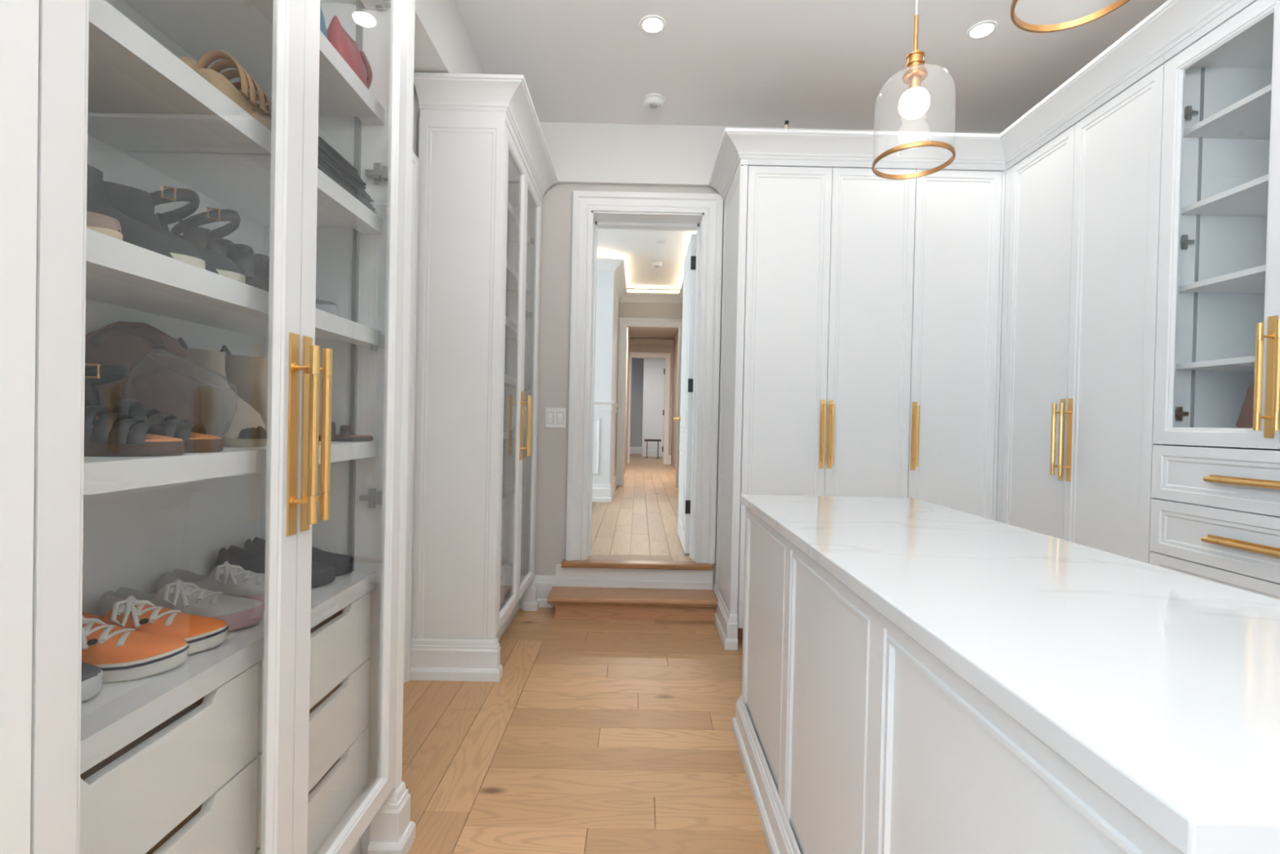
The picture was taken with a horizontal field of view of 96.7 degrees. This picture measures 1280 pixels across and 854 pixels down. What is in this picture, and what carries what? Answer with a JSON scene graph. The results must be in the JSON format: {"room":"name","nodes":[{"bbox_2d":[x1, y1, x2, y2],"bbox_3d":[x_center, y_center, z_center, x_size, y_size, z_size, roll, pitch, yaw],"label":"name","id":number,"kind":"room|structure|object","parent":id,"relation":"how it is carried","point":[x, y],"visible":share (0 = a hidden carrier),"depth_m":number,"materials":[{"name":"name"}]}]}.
{"room":"walk-in closet","nodes":[
{"label":"walk-in closet","id":0,"kind":"room"},
{"bbox_2d":[412,83,420,158],"bbox_3d":[-1.104,-0.365,0.624,0.120,3.070,6.060,1,1,0],"label":"wall","id":1,"kind":"structure","parent":0,"point":[416,109],"depth_m":2.61,"materials":[{"name":"white paint"}]},
{"bbox_2d":[403,151,419,683],"bbox_3d":[-1.089,-0.030,2.098,0.131,2.371,1.000,1,1,0],"label":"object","id":2,"kind":"structure","parent":1,"relation":"in","point":[415,161],"depth_m":2.56,"materials":[{"name":"white paint"}]},
{"bbox_2d":[413,0,485,74],"bbox_3d":[-0.926,-1.723,0.650,0.178,0.348,5.940,1,1,0],"label":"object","id":3,"kind":"structure","parent":1,"relation":"attached to","point":[443,44],"depth_m":2.46,"materials":[{"name":"white paint"}]},
{"bbox_2d":[401,607,770,853],"bbox_3d":[0.707,1.269,0.644,3.770,0.120,6.060,1,1,0],"label":"floor","id":4,"kind":"structure","parent":0,"point":[593,735],"depth_m":2.08,"materials":[{"name":"brown wood"}]},
{"bbox_2d":[0,0,416,853],"bbox_3d":[-0.784,-0.183,1.064,0.491,2.713,1.225,1,1,0],"label":"cabinet","id":5,"kind":"object","parent":4,"relation":"on","point":[283,735],"visible":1,"depth_m":1.03,"materials":[{"name":"white wood"}]},
{"bbox_2d":[80,662,102,702],"bbox_3d":[-0.909,0.352,0.801,0.252,0.085,0.098,1,1,-14],"label":"shoe","id":6,"kind":"object","parent":5,"relation":"on","point":[91,674],"visible":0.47,"depth_m":0.82,"materials":[{"name":"grey rubber"}]},
{"bbox_2d":[86,211,123,240],"bbox_3d":[-0.862,-0.315,0.779,0.252,0.121,0.098,1,1,-16],"label":"sneaker","id":7,"kind":"object","parent":5,"relation":"on","point":[102,224],"visible":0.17,"depth_m":0.79,"materials":[{"name":"beige"}]},
{"bbox_2d":[84,398,184,457],"bbox_3d":[-0.834,-0.030,0.851,0.258,0.143,0.107,1,1,-13],"label":"sandal","id":8,"kind":"object","parent":5,"relation":"on","point":[104,436],"visible":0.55,"depth_m":0.83,"materials":[{"name":"brown"}]},
{"bbox_2d":[81,615,189,683],"bbox_3d":[-0.883,0.347,0.907,0.279,0.094,0.100,1,1,-15],"label":"sneaker","id":9,"kind":"object","parent":5,"relation":"on","point":[122,654],"visible":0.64,"depth_m":0.90,"materials":[{"name":"orange fabric"}]},
{"bbox_2d":[84,320,201,423],"bbox_3d":[-0.956,-0.080,1.073,0.210,0.234,0.127,1,1,-25],"label":"bag","id":10,"kind":"object","parent":5,"relation":"on","point":[164,382],"visible":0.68,"depth_m":1.05,"materials":[{"name":"leather"}]},
{"bbox_2d":[86,164,204,269],"bbox_3d":[-0.843,-0.333,0.886,0.289,0.156,0.110,1,1,-12],"label":"shoe","id":11,"kind":"object","parent":5,"relation":"on","point":[134,232],"visible":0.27,"depth_m":0.87,"materials":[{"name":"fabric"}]},
{"bbox_2d":[84,363,223,453],"bbox_3d":[-0.844,-0.031,0.949,0.258,0.143,0.107,1,1,-12],"label":"sandal","id":12,"kind":"object","parent":5,"relation":"on","point":[194,435],"visible":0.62,"depth_m":0.94,"materials":[{"name":"black"}]},
{"bbox_2d":[82,595,228,654],"bbox_3d":[-0.882,0.346,0.999,0.279,0.094,0.100,1,1,-13],"label":"sneaker","id":13,"kind":"object","parent":5,"relation":"on","point":[201,633],"visible":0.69,"depth_m":0.99,"materials":[{"name":"orange fabric"}]},
{"bbox_2d":[102,180,245,283],"bbox_3d":[-0.844,-0.334,0.981,0.289,0.156,0.110,1,1,-12],"label":"shoe","id":14,"kind":"object","parent":5,"relation":"on","point":[137,204],"visible":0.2,"depth_m":0.96,"materials":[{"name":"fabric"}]},
{"bbox_2d":[120,350,237,436],"bbox_3d":[-0.840,-0.059,1.041,0.180,0.160,0.093,1,1,-16],"label":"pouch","id":15,"kind":"object","parent":5,"relation":"on","point":[229,380],"visible":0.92,"depth_m":1.06,"materials":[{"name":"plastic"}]},
{"bbox_2d":[96,578,264,631],"bbox_3d":[-0.885,0.345,1.107,0.272,0.094,0.098,1,1,-14],"label":"sneaker","id":16,"kind":"object","parent":5,"relation":"on","point":[237,612],"visible":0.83,"depth_m":1.09,"materials":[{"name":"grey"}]},
{"bbox_2d":[178,56,197,69],"bbox_3d":[-0.841,-0.625,1.061,0.114,0.125,0.136,1,1,-26],"label":"sandal","id":17,"kind":"object","parent":5,"relation":"on","point":[189,62],"visible":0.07,"depth_m":1.03,"materials":[{"name":"brown leather"}]},
{"bbox_2d":[84,440,334,459],"bbox_3d":[-0.891,0.051,1.070,0.264,0.025,0.933,1,1,0],"label":"shelf","id":18,"kind":"object","parent":5,"relation":"attached to","point":[224,448],"depth_m":0.83,"materials":[{"name":"white wood"}]},
{"bbox_2d":[150,185,269,292],"bbox_3d":[-0.818,-0.348,1.066,0.260,0.183,0.108,1,1,-12],"label":"sandal","id":19,"kind":"object","parent":5,"relation":"on","point":[251,265],"visible":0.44,"depth_m":1.05,"materials":[{"name":"grey leather"}]},
{"bbox_2d":[156,561,264,609],"bbox_3d":[-0.891,0.344,1.244,0.272,0.094,0.098,1,1,-14],"label":"sneaker","id":20,"kind":"object","parent":5,"relation":"on","point":[229,580],"visible":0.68,"depth_m":1.22,"materials":[{"name":"white fabric"}]},
{"bbox_2d":[85,271,335,339],"bbox_3d":[-0.884,-0.245,1.067,0.264,0.025,0.933,1,1,0],"label":"shelf","id":21,"kind":"object","parent":5,"relation":"attached to","point":[104,293],"depth_m":1.13,"materials":[{"name":"white wood"}]},
{"bbox_2d":[80,570,356,717],"bbox_3d":[-0.898,0.405,1.074,0.264,0.026,0.933,1,1,0],"label":"shelf","id":22,"kind":"object","parent":5,"relation":"attached to","point":[110,694],"depth_m":0.88,"materials":[{"name":"white wood"}]},
{"bbox_2d":[87,48,351,227],"bbox_3d":[-0.878,-0.545,1.064,0.264,0.025,0.933,1,1,0],"label":"shelf","id":23,"kind":"object","parent":5,"relation":"attached to","point":[127,121],"depth_m":1.09,"materials":[{"name":"white wood"}]},
{"bbox_2d":[170,207,269,278],"bbox_3d":[-0.812,-0.349,1.166,0.260,0.183,0.108,1,1,-10],"label":"sandal","id":24,"kind":"object","parent":5,"relation":"on","point":[216,215],"visible":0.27,"depth_m":1.14,"materials":[{"name":"black leather"}]},
{"bbox_2d":[177,337,266,447],"bbox_3d":[-0.876,-0.076,1.180,0.268,0.226,0.100,1,1,22],"label":"boot","id":25,"kind":"object","parent":5,"relation":"on","point":[246,428],"visible":0.58,"depth_m":1.14,"materials":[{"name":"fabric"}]},
{"bbox_2d":[192,50,271,130],"bbox_3d":[-0.730,-0.605,1.047,0.107,0.100,0.200,1,1,3],"label":"sandal","id":26,"kind":"object","parent":5,"relation":"on","point":[221,82],"visible":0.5,"depth_m":1.01,"materials":[{"name":"brown leather"}]},
{"bbox_2d":[124,0,356,118],"bbox_3d":[-0.872,-0.839,1.061,0.264,0.025,0.933,1,1,0],"label":"shelf","id":27,"kind":"object","parent":5,"relation":"attached to","point":[195,28],"depth_m":1.20,"materials":[{"name":"white wood"}]},
{"bbox_2d":[219,344,267,432],"bbox_3d":[-0.864,-0.077,1.303,0.268,0.226,0.100,1,1,18],"label":"boot","id":28,"kind":"object","parent":5,"relation":"on","point":[249,374],"visible":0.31,"depth_m":1.28,"materials":[{"name":"leather"}]},
{"bbox_2d":[215,545,335,587],"bbox_3d":[-0.889,0.340,1.396,0.262,0.098,0.098,1,1,-11],"label":"shoe","id":29,"kind":"object","parent":5,"relation":"on","point":[322,574],"visible":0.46,"depth_m":1.38,"materials":[{"name":"grey fabric"}]},
{"bbox_2d":[243,537,353,575],"bbox_3d":[-0.894,0.339,1.493,0.262,0.098,0.098,1,1,-11],"label":"shoe","id":30,"kind":"object","parent":5,"relation":"on","point":[343,563],"visible":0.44,"depth_m":1.48,"materials":[{"name":"grey fabric"}]},
{"bbox_2d":[320,5,328,39],"bbox_3d":[-0.774,-0.941,1.324,0.074,0.177,0.094,1,1,0],"label":"bag","id":31,"kind":"object","parent":5,"relation":"on","point":[322,26],"visible":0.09,"depth_m":1.34,"materials":[{"name":"leather"}]},
{"bbox_2d":[315,298,337,315],"bbox_3d":[-0.863,-0.307,1.348,0.262,0.093,0.098,1,1,-22],"label":"shoe","id":32,"kind":"object","parent":5,"relation":"on","point":[324,305],"visible":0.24,"depth_m":1.36,"materials":[{"name":"grey"}]},
{"bbox_2d":[320,0,359,2],"bbox_3d":[-0.865,-1.147,1.058,0.264,0.025,0.933,1,1,0],"label":"shelf","id":33,"kind":"object","parent":5,"relation":"attached to","point":[321,1],"depth_m":1.52,"materials":[{"name":"white"}]},
{"bbox_2d":[318,422,373,441],"bbox_3d":[-0.831,0.011,1.474,0.255,0.049,0.107,1,1,-16],"label":"sandal","id":34,"kind":"object","parent":5,"relation":"on","point":[344,430],"visible":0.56,"depth_m":1.46,"materials":[{"name":"brown"}]},
{"bbox_2d":[317,157,376,213],"bbox_3d":[-0.822,-0.575,1.364,0.260,0.030,0.264,1,1,0],"label":"jeans","id":35,"kind":"object","parent":5,"relation":"on","point":[322,165],"visible":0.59,"depth_m":1.33,"materials":[{"name":"fabric"}]},
{"bbox_2d":[317,146,371,202],"bbox_3d":[-0.822,-0.603,1.364,0.244,0.030,0.240,1,1,0],"label":"jeans","id":36,"kind":"object","parent":35,"relation":"on","point":[322,153],"visible":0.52,"depth_m":1.35,"materials":[{"name":"fabric"}]},
{"bbox_2d":[318,136,366,189],"bbox_3d":[-0.821,-0.630,1.364,0.228,0.030,0.216,1,1,0],"label":"jeans","id":37,"kind":"object","parent":36,"relation":"on","point":[322,144],"visible":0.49,"depth_m":1.35,"materials":[{"name":"fabric"}]},
{"bbox_2d":[326,15,368,89],"bbox_3d":[-0.749,-0.931,1.444,0.080,0.157,0.143,1,1,0],"label":"bag","id":38,"kind":"object","parent":5,"relation":"on","point":[348,48],"visible":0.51,"depth_m":1.40,"materials":[{"name":"leather"}]},
{"bbox_2d":[360,50,372,88],"bbox_3d":[-0.731,-0.919,1.511,0.031,0.135,0.049,1,1,0],"label":"strap","id":39,"kind":"object","parent":38,"relation":"hanging from","point":[368,68],"visible":0.46,"depth_m":1.51,"materials":[{"name":"red"}]},
{"bbox_2d":[408,72,558,681],"bbox_3d":[-0.789,-0.203,3.057,0.491,2.713,1.082,1,1,0],"label":"cabinet","id":40,"kind":"object","parent":4,"relation":"on","point":[486,168],"visible":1,"depth_m":2.62,"materials":[{"name":"white wood"}]},
{"bbox_2d":[502,485,514,493],"bbox_3d":[-0.903,0.384,3.111,0.264,0.026,0.931,1,1,0],"label":"shelf","id":41,"kind":"object","parent":40,"relation":"attached to","point":[505,489],"depth_m":3.40,"materials":[{"name":"white"}]},
{"bbox_2d":[505,331,515,337],"bbox_3d":[-0.883,-0.566,3.101,0.264,0.025,0.931,1,1,0],"label":"shelf","id":42,"kind":"object","parent":40,"relation":"attached to","point":[508,334],"depth_m":3.42,"materials":[{"name":"white"}]},
{"bbox_2d":[506,278,517,291],"bbox_3d":[-0.876,-0.860,3.098,0.264,0.025,0.931,1,1,0],"label":"shelf","id":43,"kind":"object","parent":40,"relation":"attached to","point":[510,286],"depth_m":3.41,"materials":[{"name":"white wood"}]},
{"bbox_2d":[506,222,519,241],"bbox_3d":[-0.870,-1.168,3.095,0.264,0.025,0.931,1,1,0],"label":"shelf","id":44,"kind":"object","parent":40,"relation":"attached to","point":[513,235],"depth_m":3.40,"materials":[{"name":"white wood"}]},
{"bbox_2d":[546,586,718,621],"bbox_3d":[-0.044,1.094,3.500,1.019,0.140,0.228,1,1,0],"label":"wooden step","id":45,"kind":"structure","parent":4,"relation":"on","point":[586,602],"depth_m":3.44,"materials":[{"name":"brown wood"}]},
{"bbox_2d":[713,159,916,649],"bbox_3d":[0.957,-0.119,3.311,0.965,2.612,0.656,1,1,0],"label":"wardrobe","id":46,"kind":"object","parent":4,"relation":"on","point":[818,256],"visible":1,"depth_m":3.04,"materials":[{"name":"white paint"}]},
{"bbox_2d":[709,0,1240,200],"bbox_3d":[1.191,-1.457,2.428,1.509,0.110,2.320,1,1,0],"label":"trim","id":47,"kind":"structure","parent":46,"relation":"on","point":[1174,21],"depth_m":2.92,"materials":[{"name":"white paint"}]},
{"bbox_2d":[784,120,788,128],"bbox_3d":[0.767,-1.563,2.976,0.021,0.074,0.020,1,1,23],"label":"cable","id":48,"kind":"object","parent":47,"relation":"on","point":[786,123],"visible":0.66,"depth_m":2.97,"materials":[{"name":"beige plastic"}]},
{"bbox_2d":[731,506,1182,853],"bbox_3d":[0.712,0.757,1.327,0.677,0.889,1.835,1,1,0],"label":"base cabinet","id":49,"kind":"object","parent":4,"relation":"on","point":[851,736],"visible":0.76,"depth_m":1.00,"materials":[{"name":"white paint"}]},
{"bbox_2d":[740,494,1279,853],"bbox_3d":[0.739,0.297,1.326,0.687,0.031,1.830,1,1,0],"label":"countertop","id":50,"kind":"structure","parent":49,"relation":"on","point":[1160,686],"depth_m":0.74,"materials":[{"name":"white stone"}]},
{"bbox_2d":[907,162,1005,520],"bbox_3d":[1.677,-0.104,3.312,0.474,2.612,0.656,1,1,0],"label":"door","id":51,"kind":"structure","parent":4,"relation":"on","point":[960,208],"depth_m":3.04,"materials":[{"name":"white paint"}]},
{"bbox_2d":[995,54,1166,563],"bbox_3d":[2.191,-0.086,2.579,0.647,2.612,0.907,1,1,0],"label":"wardrobe","id":52,"kind":"object","parent":4,"relation":"on","point":[1082,202],"visible":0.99,"depth_m":2.46,"materials":[{"name":"white paint"}]},
{"bbox_2d":[1149,0,1279,599],"bbox_3d":[2.193,-0.077,1.704,0.647,2.612,0.839,1,1,0],"label":"glass display cabinet","id":53,"kind":"object","parent":4,"relation":"on","point":[1215,517],"visible":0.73,"depth_m":2.05,"materials":[{"name":"white"}]},
{"bbox_2d":[1176,355,1255,371],"bbox_3d":[2.234,-0.212,1.702,0.526,0.020,0.795,1,1,0],"label":"shelf","id":54,"kind":"object","parent":53,"relation":"attached to","point":[1242,363],"depth_m":2.00,"materials":[{"name":"white paint"}]},
{"bbox_2d":[1178,264,1266,293],"bbox_3d":[2.240,-0.497,1.699,0.526,0.020,0.795,1,1,0],"label":"shelf","id":55,"kind":"object","parent":53,"relation":"attached to","point":[1252,280],"depth_m":1.99,"materials":[{"name":"white paint"}]},
{"bbox_2d":[1181,173,1268,216],"bbox_3d":[2.246,-0.782,1.696,0.526,0.020,0.795,1,1,0],"label":"shelf","id":56,"kind":"object","parent":53,"relation":"attached to","point":[1250,198],"depth_m":1.99,"materials":[{"name":"white paint"}]},
{"bbox_2d":[1183,84,1271,139],"bbox_3d":[2.252,-1.065,1.694,0.526,0.020,0.795,1,1,0],"label":"shelf","id":57,"kind":"object","parent":53,"relation":"attached to","point":[1248,118],"depth_m":1.99,"materials":[{"name":"white paint"}]},
{"bbox_2d":[1235,381,1261,427],"bbox_3d":[2.199,-0.080,1.935,0.252,0.242,0.158,1,1,-5],"label":"handbag","id":58,"kind":"object","parent":53,"relation":"in","point":[1245,420],"visible":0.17,"depth_m":1.95,"materials":[{"name":"leather"}]},
{"bbox_2d":[592,271,618,484],"bbox_3d":[-2.165,-0.537,7.280,3.682,2.686,1.620,1,1,0],"label":"wall","id":59,"kind":"structure","parent":0,"point":[606,295],"depth_m":6.48,"materials":[{"name":"white paint"}]},
{"bbox_2d":[591,400,618,502],"bbox_3d":[-1.115,0.254,7.274,1.616,1.148,1.654,1,1,0],"label":"trim","id":60,"kind":"structure","parent":59,"relation":"attached to","point":[600,492],"depth_m":6.47,"materials":[{"name":"white paint"}]},
{"bbox_2d":[596,257,683,303],"bbox_3d":[-1.605,-1.841,6.003,4.540,0.121,4.150,1,1,0],"label":"trim","id":61,"kind":"structure","parent":59,"relation":"attached to","point":[615,265],"depth_m":7.87,"materials":[{"name":"white paint"}]},
{"bbox_2d":[630,358,644,446],"bbox_3d":[-0.176,-0.605,16.144,3.700,2.726,0.100,1,1,0],"label":"wall","id":62,"kind":"structure","parent":0,"point":[637,364],"depth_m":16.09,"materials":[{"name":"grey paint"}]},
{"bbox_2d":[586,453,693,561],"bbox_3d":[-1.343,0.853,10.333,5.400,0.180,13.348,1,1,0],"label":"floor","id":63,"kind":"structure","parent":0,"point":[640,521],"depth_m":5.41,"materials":[{"name":"brown wood"}]},
{"bbox_2d":[644,439,661,458],"bbox_3d":[0.314,0.550,14.307,0.420,0.475,0.300,1,1,0],"label":"stool","id":64,"kind":"object","parent":63,"relation":"on","point":[646,440],"visible":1,"depth_m":14.19,"materials":[{"name":"brown wood"}]},
{"bbox_2d":[596,228,696,290],"bbox_3d":[-1.601,-2.036,6.066,4.740,0.100,4.320,1,1,0],"label":"ceiling","id":65,"kind":"structure","parent":0,"point":[638,249],"depth_m":6.43,"materials":[{"name":"white paint"}]},
{"bbox_2d":[651,261,662,267],"bbox_3d":[0.200,-1.928,6.781,0.132,0.054,0.132,1,1,0],"label":"smoke detector","id":66,"kind":"object","parent":65,"relation":"attached to","point":[655,264],"visible":1,"depth_m":6.74,"materials":[{"name":"white plastic"}]},
{"bbox_2d":[654,240,666,244],"bbox_3d":[0.217,-1.944,5.981,0.124,0.004,0.124,1,1,0],"label":"recessed light","id":67,"kind":"object","parent":65,"relation":"in","point":[658,242],"visible":1,"depth_m":5.97,"materials":[{"name":"white plastic"}]},
{"bbox_2d":[615,288,682,486],"bbox_3d":[0.292,-0.549,8.155,1.800,2.796,0.120,1,1,0],"label":"wall","id":68,"kind":"structure","parent":0,"point":[626,309],"depth_m":8.08,"materials":[{"name":"grey paint"}]},
{"bbox_2d":[615,317,682,487],"bbox_3d":[0.162,-0.348,8.082,0.984,2.390,0.031,1,1,0],"label":"door frame","id":69,"kind":"structure","parent":68,"relation":"in","point":[624,322],"depth_m":8.07,"materials":[{"name":"white paint"}]},
{"bbox_2d":[624,327,678,472],"bbox_3d":[0.232,-0.537,10.306,1.150,2.726,4.180,1,1,0],"label":"wall","id":70,"kind":"structure","parent":0,"point":[676,337],"depth_m":11.36,"materials":[{"name":"beige paint"}]},
{"bbox_2d":[629,337,673,454],"bbox_3d":[-0.218,-0.568,12.454,3.800,2.726,0.120,1,1,0],"label":"wall","id":71,"kind":"structure","parent":0,"point":[633,348],"depth_m":12.39,"materials":[{"name":"beige paint"}]},
{"bbox_2d":[626,351,671,464],"bbox_3d":[0.162,-0.409,12.431,0.973,2.425,0.131,1,1,0],"label":"door frame","id":72,"kind":"structure","parent":71,"relation":"in","point":[667,356],"depth_m":12.38,"materials":[{"name":"white paint"}]},
{"bbox_2d":[630,337,673,345],"bbox_3d":[0.255,-1.851,12.332,0.950,0.110,0.100,1,1,0],"label":"trim","id":73,"kind":"structure","parent":71,"relation":"attached to","point":[633,340],"depth_m":12.34,"materials":[{"name":"grey paint"}]},
{"bbox_2d":[668,454,671,464],"bbox_3d":[0.650,0.714,12.399,0.050,0.200,0.020,1,1,0],"label":"baseboard","id":74,"kind":"structure","parent":71,"relation":"attached to","point":[669,455],"depth_m":12.39,"materials":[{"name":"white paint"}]},
{"bbox_2d":[628,327,677,338],"bbox_3d":[0.317,-1.948,10.291,1.800,0.100,4.180,1,1,0],"label":"ceiling","id":75,"kind":"structure","parent":0,"point":[638,333],"depth_m":11.61,"materials":[{"name":"grey paint"}]},
{"bbox_2d":[641,358,665,456],"bbox_3d":[0.827,-0.572,15.032,1.500,2.726,0.130,1,1,0],"label":"wall","id":76,"kind":"structure","parent":0,"point":[653,371],"depth_m":14.99,"materials":[{"name":"white paint"}]},
{"bbox_2d":[629,446,662,457],"bbox_3d":[0.115,0.671,15.521,0.661,0.200,1.874,1,1,-39],"label":"baseboard","id":77,"kind":"structure","parent":76,"relation":"attached to","point":[633,450],"depth_m":15.00,"materials":[{"name":"white paint"}]},
{"bbox_2d":[534,183,1005,587],"bbox_3d":[0.734,-0.358,3.783,3.770,3.070,0.290,1,1,0],"label":"wall","id":78,"kind":"structure","parent":0,"point":[557,200],"depth_m":3.63,"materials":[{"name":"grey paint"}]},
{"bbox_2d":[534,574,555,607],"bbox_3d":[-0.615,1.050,3.640,0.152,0.200,0.020,1,1,0],"label":"baseboard","id":79,"kind":"structure","parent":78,"relation":"attached to","point":[544,584],"depth_m":3.63,"materials":[{"name":"white paint"}]},
{"bbox_2d":[545,407,565,428],"bbox_3d":[-0.541,-0.057,3.632,0.130,0.130,0.012,1,1,0],"label":"light switch","id":80,"kind":"object","parent":78,"relation":"attached to","point":[554,417],"visible":1,"depth_m":3.63,"materials":[{"name":"white plastic"}]},
{"bbox_2d":[555,564,713,589],"bbox_3d":[-0.037,1.028,3.633,1.003,0.270,0.036,1,1,0],"label":"stair riser","id":81,"kind":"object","parent":78,"relation":"attached to","point":[565,576],"depth_m":3.62,"materials":[{"name":"white paint"}]},
{"bbox_2d":[560,559,712,570],"bbox_3d":[-0.019,0.876,3.618,0.953,0.034,0.087,1,1,0],"label":"trim","id":82,"kind":"structure","parent":78,"relation":"attached to","point":[592,563],"depth_m":3.58,"materials":[{"name":"brown wood"}]},
{"bbox_2d":[565,191,723,563],"bbox_3d":[0.026,-0.304,4.132,0.956,2.377,1.051,1,1,0],"label":"door","id":83,"kind":"structure","parent":78,"relation":"in","point":[592,211],"depth_m":3.62,"materials":[{"name":"white paint"}]},
{"bbox_2d":[539,122,1005,193],"bbox_3d":[0.728,-1.707,3.607,3.600,0.370,0.035,1,1,0],"label":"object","id":84,"kind":"structure","parent":78,"relation":"attached to","point":[580,153],"depth_m":3.59,"materials":[{"name":"white paint"}]},
{"bbox_2d":[453,0,1167,132],"bbox_3d":[0.774,-1.911,0.652,3.770,0.100,6.140,1,1,0],"label":"ceiling","id":85,"kind":"structure","parent":0,"point":[806,64],"depth_m":2.88,"materials":[{"name":"white paint"}]},
{"bbox_2d":[640,15,666,34],"bbox_3d":[0.060,-1.894,2.681,0.124,0.004,0.124,1,1,0],"label":"recessed light","id":86,"kind":"object","parent":85,"relation":"in","point":[651,26],"visible":1,"depth_m":2.68,"materials":[{"name":"white plastic"}]},
{"bbox_2d":[642,93,665,111],"bbox_3d":[0.079,-1.875,3.301,0.132,0.054,0.132,1,1,0],"label":"smoke detector","id":87,"kind":"object","parent":85,"relation":"attached to","point":[651,101],"visible":1,"depth_m":3.27,"materials":[{"name":"white plastic"}]},
{"bbox_2d":[871,0,955,179],"bbox_3d":[0.757,-1.294,1.548,0.206,1.150,0.206,1,1,0],"label":"pendant lamp","id":88,"kind":"object","parent":85,"relation":"hanging from","point":[914,102],"visible":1,"depth_m":1.53,"materials":[{"name":"clear glass"}]},
{"bbox_2d":[966,20,997,39],"bbox_3d":[1.605,-1.861,2.670,0.124,0.004,0.124,1,1,0],"label":"recessed light","id":89,"kind":"object","parent":85,"relation":"in","point":[982,29],"visible":1,"depth_m":2.66,"materials":[{"name":"white plastic"}]},
{"bbox_2d":[1010,0,1130,32],"bbox_3d":[0.788,-1.314,0.998,0.206,1.098,0.206,1,1,0],"label":"pendant lamp","id":90,"kind":"object","parent":85,"relation":"hanging from","point":[1024,26],"visible":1,"depth_m":1.08,"materials":[{"name":"gold glass"}]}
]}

